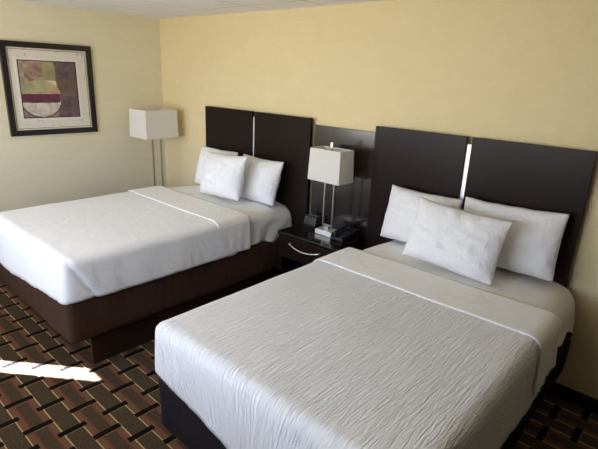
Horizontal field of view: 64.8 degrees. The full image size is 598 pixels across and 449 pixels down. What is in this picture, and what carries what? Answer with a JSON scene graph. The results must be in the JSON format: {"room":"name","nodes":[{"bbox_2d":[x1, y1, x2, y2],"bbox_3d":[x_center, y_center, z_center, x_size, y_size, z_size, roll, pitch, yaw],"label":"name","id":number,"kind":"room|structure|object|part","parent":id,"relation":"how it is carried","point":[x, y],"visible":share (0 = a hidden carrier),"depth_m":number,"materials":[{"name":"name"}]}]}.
{"room":"hotel room","nodes":[
{"label":"hotel room","id":0,"kind":"room"},
{"bbox_2d":[0,0,166,211],"bbox_3d":[-2.793,-0.739,4.266,0.100,2.440,3.530,17,23,39],"label":"wall","id":1,"kind":"structure","parent":0,"point":[36,170],"depth_m":4.82,"materials":[{"name":"beige paint"}]},
{"bbox_2d":[0,40,97,136],"bbox_3d":[-2.350,-1.281,4.481,0.031,0.830,0.809,17,23,39],"label":"framed picture","id":2,"kind":"object","parent":1,"relation":"attached to","point":[49,88],"visible":1,"depth_m":4.45,"materials":[{"name":"multicoloured paper"}]},
{"bbox_2d":[17,60,79,117],"bbox_3d":[-2.362,-1.280,4.471,0.004,0.519,0.522,17,23,39],"label":"art print","id":3,"kind":"object","parent":2,"relation":"attached to","point":[45,88],"depth_m":4.46},
{"bbox_2d":[17,0,391,18],"bbox_3d":[-0.398,-1.223,1.906,6.400,0.100,3.700,17,23,39],"label":"ceiling","id":4,"kind":"structure","parent":0,"point":[157,9],"depth_m":4.04,"materials":[{"name":"paint"}]},
{"bbox_2d":[0,273,597,448],"bbox_3d":[-0.502,1.197,2.672,6.400,0.100,3.700,17,23,39],"label":"floor","id":5,"kind":"structure","parent":0,"point":[53,395],"depth_m":2.86,"materials":[{"name":"carpet"}]},
{"bbox_2d":[0,185,291,363],"bbox_3d":[-1.233,0.248,4.028,1.420,0.830,2.048,17,23,39],"label":"bed","id":6,"kind":"object","parent":5,"relation":"on","point":[107,270],"visible":0.93,"depth_m":3.39,"materials":[{"name":"white fabric"}]},
{"bbox_2d":[0,191,235,304],"bbox_3d":[-1.455,0.108,3.705,1.402,0.371,1.342,17,23,39],"label":"bedspread","id":7,"kind":"object","parent":6,"relation":"on","point":[112,249],"depth_m":3.32,"materials":[{"name":"white fabric"}]},
{"bbox_2d":[194,145,237,184],"bbox_3d":[-0.836,-0.557,4.672,0.560,0.383,0.217,17,23,39],"label":"pillow","id":8,"kind":"object","parent":6,"relation":"on","point":[204,151],"visible":0.37,"depth_m":4.71,"materials":[{"name":"white fabric"}]},
{"bbox_2d":[200,151,246,200],"bbox_3d":[-0.693,-0.442,4.247,0.550,0.404,0.242,14,21,33],"label":"pillow","id":9,"kind":"object","parent":6,"relation":"on","point":[222,176],"visible":1,"depth_m":4.13,"materials":[{"name":"white fabric"}]},
{"bbox_2d":[240,154,283,205],"bbox_3d":[-0.381,-0.408,4.270,0.531,0.384,0.226,18,23,40],"label":"pillow","id":10,"kind":"object","parent":6,"relation":"on","point":[262,178],"visible":0.81,"depth_m":4.14,"materials":[{"name":"white fabric"}]},
{"bbox_2d":[129,108,178,185],"bbox_3d":[-1.580,-0.504,5.228,0.334,1.512,0.390,17,23,39],"label":"floor lamp","id":11,"kind":"object","parent":5,"relation":"on","point":[145,123],"visible":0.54,"depth_m":4.95,"materials":[{"name":"white fabric"}]},
{"bbox_3d":[-1.555,-1.086,5.044,0.334,0.290,0.390,17,23,39],"label":"lamp shade","id":12,"kind":"part","parent":11,"relation":"part of","materials":[{"name":"fabric"}]},
{"bbox_3d":[-1.565,-0.421,5.268,0.014,1.270,0.116,17,23,39],"label":"lamp frame","id":13,"kind":"part","parent":11,"relation":"part of","materials":[{"name":"silver metal"}]},
{"bbox_2d":[278,223,364,274],"bbox_3d":[0.154,0.409,3.922,0.580,0.700,0.456,17,23,39],"label":"nightstand","id":14,"kind":"object","parent":5,"relation":"on","point":[299,246],"visible":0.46,"depth_m":3.76,"materials":[{"name":"brown wood"}]},
{"bbox_3d":[0.033,0.205,3.687,0.321,0.039,0.038,17,23,39],"label":"drawer handle","id":15,"kind":"part","parent":14,"relation":"part of","materials":[{"name":"silver metal"}]},
{"bbox_3d":[0.041,0.228,3.722,0.552,0.178,0.018,17,23,39],"label":"drawer","id":16,"kind":"part","parent":14,"relation":"part of","materials":[{"name":"brown wood"}]},
{"bbox_2d":[304,213,320,226],"bbox_3d":[0.113,-0.043,4.042,0.128,0.084,0.087,17,23,39],"label":"alarm clock","id":17,"kind":"object","parent":14,"relation":"on","point":[311,219],"visible":1,"depth_m":4.02,"materials":[{"name":"grey plastic"}]},
{"bbox_2d":[308,142,353,237],"bbox_3d":[0.241,-0.276,3.710,0.308,0.740,0.187,17,23,39],"label":"table lamp","id":18,"kind":"object","parent":14,"relation":"on","point":[333,165],"visible":1,"depth_m":3.60,"materials":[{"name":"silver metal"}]},
{"bbox_3d":[0.237,-0.181,3.739,0.104,0.458,0.024,17,23,39],"label":"lamp frame","id":19,"kind":"part","parent":18,"relation":"part of","materials":[{"name":"silver metal"}]},
{"bbox_3d":[0.249,-0.462,3.651,0.308,0.248,0.187,17,23,39],"label":"lamp shade","id":20,"kind":"part","parent":18,"relation":"part of","materials":[{"name":"fabric"}]},
{"bbox_2d":[330,223,359,242],"bbox_3d":[0.345,0.067,3.708,0.120,0.096,0.296,17,23,39],"label":"telephone","id":21,"kind":"object","parent":14,"relation":"on","point":[346,232],"visible":1,"depth_m":3.71,"materials":[{"name":"black plastic"}]},
{"bbox_2d":[155,240,574,448],"bbox_3d":[0.480,0.783,2.570,1.423,0.829,2.052,17,23,39],"label":"bed","id":22,"kind":"object","parent":5,"relation":"on","point":[378,346],"visible":0.94,"depth_m":2.04,"materials":[{"name":"white fabric"}]},
{"bbox_2d":[380,184,462,242],"bbox_3d":[0.827,-0.040,3.260,0.538,0.372,0.219,19,24,41],"label":"pillow","id":23,"kind":"object","parent":22,"relation":"on","point":[403,205],"visible":0.56,"depth_m":3.27,"materials":[{"name":"white fabric"}]},
{"bbox_2d":[402,197,513,285],"bbox_3d":[0.930,0.088,2.837,0.595,0.386,0.223,18,23,40],"label":"pillow","id":24,"kind":"object","parent":22,"relation":"on","point":[458,241],"visible":1,"depth_m":2.76,"materials":[{"name":"white fabric"}]},
{"bbox_3d":[0.504,0.553,2.513,1.236,0.254,2.002,17,23,39],"label":"mattress","id":25,"kind":"part","parent":22,"relation":"part of","materials":[{"name":"white fabric"}]},
{"bbox_2d":[464,197,569,281],"bbox_3d":[1.266,0.075,2.877,0.621,0.401,0.209,18,23,40],"label":"pillow","id":26,"kind":"object","parent":22,"relation":"on","point":[531,246],"visible":0.57,"depth_m":2.74,"materials":[{"name":"white fabric"}]},
{"bbox_2d":[159,0,597,398],"bbox_3d":[0.757,-0.368,3.576,6.400,2.440,0.100,17,23,39],"label":"wall","id":27,"kind":"structure","parent":0,"point":[523,71],"depth_m":3.25,"materials":[{"name":"yellow paint"}]},
{"bbox_2d":[205,106,312,225],"bbox_3d":[-0.435,-0.463,4.556,1.424,1.232,0.059,17,23,39],"label":"headboard","id":28,"kind":"object","parent":27,"relation":"attached to","point":[287,139],"visible":0.49,"depth_m":4.26,"materials":[{"name":"brown wood"}]},
{"bbox_3d":[-0.711,-0.543,4.773,0.703,1.232,0.030,17,23,39],"label":"panel","id":29,"kind":"part","parent":28,"relation":"part of","materials":[{"name":"brown wood"}]},
{"bbox_3d":[-0.171,-0.375,4.312,0.685,1.232,0.030,17,23,39],"label":"panel","id":30,"kind":"part","parent":28,"relation":"part of","materials":[{"name":"brown wood"}]},
{"bbox_2d":[311,125,374,249],"bbox_3d":[0.344,-0.177,3.925,0.612,1.231,0.029,17,23,39],"label":"wall panel","id":31,"kind":"object","parent":27,"relation":"attached to","point":[351,203],"visible":0.39,"depth_m":3.81,"materials":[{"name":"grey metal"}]},
{"bbox_2d":[265,268,597,414],"bbox_3d":[0.672,0.760,3.889,6.200,0.095,0.012,17,23,39],"label":"baseboard","id":32,"kind":"structure","parent":27,"relation":"attached to","point":[562,392],"depth_m":2.98,"materials":[{"name":"black plastic"}]},
{"bbox_2d":[365,126,597,287],"bbox_3d":[1.099,0.016,3.249,1.442,1.232,0.059,17,23,39],"label":"headboard","id":33,"kind":"object","parent":27,"relation":"attached to","point":[509,173],"visible":0.47,"depth_m":3.02,"materials":[{"name":"brown wood"}]},
{"bbox_3d":[0.816,-0.066,3.471,0.703,1.232,0.030,17,23,39],"label":"panel","id":34,"kind":"part","parent":33,"relation":"part of","materials":[{"name":"brown wood"}]},
{"bbox_3d":[1.363,0.104,3.005,0.703,1.232,0.030,17,23,39],"label":"panel","id":35,"kind":"part","parent":33,"relation":"part of","materials":[{"name":"brown wood"}]}
]}

